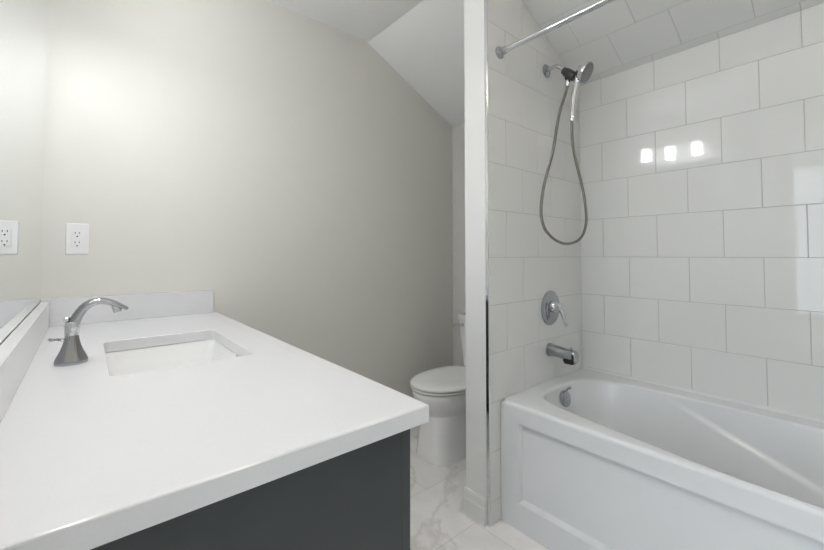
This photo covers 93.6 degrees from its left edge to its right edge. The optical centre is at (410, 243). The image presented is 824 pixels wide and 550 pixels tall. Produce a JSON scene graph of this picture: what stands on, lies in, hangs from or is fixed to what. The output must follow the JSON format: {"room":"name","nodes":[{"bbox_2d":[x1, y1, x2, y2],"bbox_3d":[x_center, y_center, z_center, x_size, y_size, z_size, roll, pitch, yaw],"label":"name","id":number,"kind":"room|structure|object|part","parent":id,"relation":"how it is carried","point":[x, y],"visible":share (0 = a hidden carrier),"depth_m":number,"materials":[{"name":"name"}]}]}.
{"room":"bathroom","nodes":[
{"label":"bathroom","id":0,"kind":"room"},
{"bbox_2d":[0,305,37,344],"bbox_3d":[-0.596,-0.153,0.440,0.096,2.573,2.632,1,-2,-40],"label":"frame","id":1,"kind":"structure","parent":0,"point":[37,305],"depth_m":0.99,"materials":[{"name":"silver paint"}]},
{"bbox_2d":[0,0,48,342],"bbox_3d":[-0.924,-0.400,0.917,0.003,1.205,1.483,1,-2,-40],"label":"mirror","id":2,"kind":"object","parent":1,"relation":"attached to","point":[24,24],"visible":1,"depth_m":0.96,"materials":[{"name":"mirror"}]},
{"bbox_2d":[39,0,452,397],"bbox_3d":[-0.571,-0.099,2.256,2.478,2.573,0.120,1,-2,-40],"label":"wall","id":3,"kind":"structure","parent":0,"point":[264,156],"depth_m":1.99,"materials":[{"name":"white paint"}]},
{"bbox_2d":[65,223,88,254],"bbox_3d":[-1.323,-0.018,1.538,0.071,0.124,0.009,1,-2,-40],"label":"wall outlet","id":4,"kind":"object","parent":3,"relation":"attached to","point":[76,234],"visible":1,"depth_m":1.53,"materials":[{"name":"white plastic"}]},
{"bbox_2d":[71,230,82,246],"bbox_3d":[-1.321,-0.018,1.536,0.033,0.067,0.003,1,-2,-40],"label":"receptacle","id":5,"kind":"object","parent":4,"relation":"attached to","point":[76,235],"depth_m":1.53,"materials":[{"name":"white plastic"}]},
{"bbox_2d":[268,0,422,41],"bbox_3d":[-0.062,-1.374,0.997,1.590,0.100,2.722,1,-2,-40],"label":"ceiling","id":6,"kind":"structure","parent":0,"point":[364,20],"depth_m":2.16,"materials":[{"name":"white paint"}]},
{"bbox_2d":[410,425,548,549],"bbox_3d":[0.278,1.207,1.205,2.478,0.100,2.722,1,-2,-40],"label":"floor","id":7,"kind":"structure","parent":0,"point":[438,521],"depth_m":1.64,"materials":[{"name":"tile"}]},
{"bbox_2d":[91,429,409,549],"bbox_3d":[-0.689,0.746,1.080,0.610,0.814,1.484,1,-2,-40],"label":"vanity cabinet","id":8,"kind":"object","parent":7,"relation":"on","point":[359,498],"visible":0.09,"depth_m":0.58,"materials":[{"name":"grey paint"}]},
{"bbox_2d":[0,312,428,549],"bbox_3d":[-0.683,0.321,1.086,0.610,0.033,1.506,1,-2,-40],"label":"countertop","id":9,"kind":"structure","parent":8,"relation":"on","point":[91,458],"depth_m":0.62,"materials":[{"name":"white stone"}]},
{"bbox_2d":[0,301,49,422],"bbox_3d":[-0.900,0.251,0.892,0.025,0.096,1.485,1,-2,-40],"label":"side splash","id":10,"kind":"object","parent":9,"relation":"on","point":[17,352],"visible":1,"depth_m":0.82,"materials":[{"name":"white stone"}]},
{"bbox_2d":[48,297,128,366],"bbox_3d":[-0.826,0.221,1.000,0.158,0.161,0.065,1,-2,-40],"label":"faucet","id":11,"kind":"object","parent":9,"relation":"on","point":[72,352],"visible":1,"depth_m":0.97,"materials":[{"name":"silver metal"}]},
{"bbox_3d":[-0.868,0.239,0.955,0.018,0.015,0.034,0,-2,12],"label":"lever","id":12,"kind":"part","parent":11,"relation":"part of","materials":[{"name":"silver metal"}]},
{"bbox_3d":[-0.862,0.197,0.971,0.014,0.024,0.014,1,-2,-40],"label":"lift rod knob","id":13,"kind":"part","parent":11,"relation":"part of","materials":[{"name":"silver metal"}]},
{"bbox_3d":[-0.813,0.176,1.012,0.124,0.070,0.034,1,-2,-40],"label":"spout","id":14,"kind":"part","parent":11,"relation":"part of","materials":[{"name":"silver metal"}]},
{"bbox_2d":[41,290,213,326],"bbox_3d":[-1.166,0.269,1.651,0.594,0.105,0.020,1,-2,-40],"label":"back splash","id":15,"kind":"object","parent":9,"relation":"on","point":[146,305],"visible":0.76,"depth_m":1.65,"materials":[{"name":"white stone"}]},
{"bbox_2d":[105,339,239,375],"bbox_3d":[-0.694,0.412,1.136,0.359,0.156,0.498,1,-2,-40],"label":"sink","id":16,"kind":"object","parent":9,"relation":"in","point":[130,361],"visible":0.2,"depth_m":1.30,"materials":[{"name":"white ceramic"}]},
{"bbox_3d":[-0.164,0.691,0.872,0.020,0.703,0.488,1,-2,-40],"label":"door","id":17,"kind":"part","parent":8,"relation":"part of","materials":[{"name":"grey paint"}]},
{"bbox_2d":[411,313,465,465],"bbox_3d":[0.314,0.826,2.322,0.728,0.728,0.424,1,-2,-40],"label":"toilet","id":18,"kind":"object","parent":7,"relation":"on","point":[441,441],"visible":0.59,"depth_m":2.10,"materials":[{"name":"white ceramic"}]},
{"bbox_3d":[0.219,0.803,2.240,0.477,0.010,0.364,1,-2,-40],"label":"seat","id":19,"kind":"part","parent":18,"relation":"part of","materials":[{"name":"white plastic"}]},
{"bbox_3d":[0.222,0.781,2.243,0.485,0.024,0.366,1,-2,-40],"label":"lid","id":20,"kind":"part","parent":18,"relation":"part of","materials":[{"name":"white plastic"}]},
{"bbox_3d":[0.272,1.003,2.279,0.615,0.372,0.360,1,-2,-40],"label":"bowl","id":21,"kind":"part","parent":18,"relation":"part of","materials":[{"name":"white ceramic"}]},
{"bbox_3d":[0.515,0.486,2.498,0.206,0.037,0.418,1,-2,-40],"label":"tank lid","id":22,"kind":"part","parent":18,"relation":"part of","materials":[{"name":"white ceramic"}]},
{"bbox_3d":[0.515,0.664,2.493,0.196,0.317,0.404,1,-2,-40],"label":"tank","id":23,"kind":"part","parent":18,"relation":"part of","materials":[{"name":"white ceramic"}]},
{"bbox_2d":[500,366,823,549],"bbox_3d":[1.158,0.903,1.302,0.738,0.512,1.522,1,-2,-40],"label":"bathtub","id":24,"kind":"object","parent":7,"relation":"on","point":[592,458],"visible":1,"depth_m":1.43,"materials":[{"name":"white plastic"}]},
{"bbox_3d":[0.725,0.726,1.814,0.076,0.074,0.035,1,-2,-40],"label":"overflow plate","id":25,"kind":"part","parent":24,"relation":"part of","materials":[{"name":"silver metal"}]},
{"bbox_2d":[484,0,490,526],"bbox_3d":[0.325,-0.067,1.635,0.006,2.471,0.016,1,-2,-40],"label":"trim","id":26,"kind":"structure","parent":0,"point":[485,1],"depth_m":1.63,"materials":[{"name":"silver metal"}]},
{"bbox_2d":[464,0,582,525],"bbox_3d":[0.604,-0.061,1.945,0.829,2.478,0.128,1,-2,-40],"label":"wall","id":27,"kind":"structure","parent":0,"point":[533,253],"depth_m":1.75,"materials":[{"name":"white tile"}]},
{"bbox_2d":[463,486,486,526],"bbox_3d":[0.274,1.116,1.646,0.014,0.108,0.119,1,-2,-40],"label":"baseboard","id":28,"kind":"structure","parent":27,"relation":"attached to","point":[474,504],"depth_m":1.64,"materials":[{"name":"white paint"}]},
{"bbox_2d":[488,21,582,501],"bbox_3d":[0.636,-0.059,1.898,0.812,2.473,0.010,1,-2,-40],"label":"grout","id":29,"kind":"structure","parent":27,"relation":"attached to","point":[489,21],"depth_m":1.80,"materials":[{"name":"grey"}]},
{"bbox_2d":[541,291,567,326],"bbox_3d":[0.723,0.320,1.898,0.168,0.171,0.080,1,-2,-40],"label":"shower valve","id":30,"kind":"object","parent":27,"relation":"attached to","point":[551,307],"visible":1,"depth_m":1.89,"materials":[{"name":"silver metal"}]},
{"bbox_3d":[0.739,0.347,1.887,0.059,0.115,0.038,0,-2,16],"label":"lever","id":31,"kind":"part","parent":30,"relation":"part of","materials":[{"name":"silver metal"}]},
{"bbox_2d":[546,343,578,364],"bbox_3d":[0.732,0.529,1.859,0.063,0.079,0.141,1,-2,-40],"label":"tub spout","id":32,"kind":"object","parent":27,"relation":"attached to","point":[570,356],"visible":1,"depth_m":1.83,"materials":[{"name":"silver metal"}]},
{"bbox_2d":[539,61,593,244],"bbox_3d":[0.736,-0.448,1.851,0.379,0.915,0.231,0,-2,-10],"label":"shower","id":33,"kind":"object","parent":27,"relation":"attached to","point":[582,74],"visible":1,"depth_m":1.83,"materials":[{"name":"silver metal"}]},
{"bbox_3d":[0.724,-0.855,1.909,0.021,0.062,0.105,1,-2,-40],"label":"arm","id":34,"kind":"part","parent":33,"relation":"part of","materials":[{"name":"silver metal"}]},
{"bbox_3d":[0.784,-0.707,1.830,0.035,0.202,0.067,1,-2,-40],"label":"handle","id":35,"kind":"part","parent":33,"relation":"part of","materials":[{"name":"silver metal"}]},
{"bbox_2d":[368,0,823,126],"bbox_3d":[0.842,-1.160,1.749,0.986,0.582,2.722,1,-2,-40],"label":"ceiling","id":36,"kind":"structure","parent":0,"point":[692,19],"depth_m":1.91,"materials":[{"name":"white tile"}]},
{"bbox_2d":[452,3,823,418],"bbox_3d":[1.206,0.044,1.954,0.139,2.270,2.622,1,-2,-40],"label":"wall","id":37,"kind":"structure","parent":0,"point":[797,179],"depth_m":1.71,"materials":[{"name":"white tile"}]},
{"bbox_2d":[539,0,821,79],"bbox_3d":[1.115,-1.117,1.327,0.864,0.414,1.526,1,-2,-40],"label":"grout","id":38,"kind":"structure","parent":37,"relation":"attached to","point":[588,0],"depth_m":1.75,"materials":[{"name":"grey"}]},
{"bbox_2d":[580,15,823,403],"bbox_3d":[1.447,-0.117,1.576,0.010,1.568,1.526,1,-2,-40],"label":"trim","id":39,"kind":"structure","parent":37,"relation":"attached to","point":[801,15],"depth_m":1.67,"materials":[{"name":"grey"}]},
{"bbox_3d":[1.623,-0.333,0.728,0.812,1.948,0.010,1,-2,-40],"label":"wall","id":40,"kind":"structure","parent":0,"visible":0},
{"bbox_2d":[495,0,614,58],"bbox_3d":[0.883,-0.858,1.124,0.054,0.054,1.524,1,-2,-40],"label":"shower rod","id":41,"kind":"object","parent":40,"relation":"attached to","point":[500,51],"visible":1,"depth_m":1.50,"materials":[{"name":"silver metal"}]}
]}

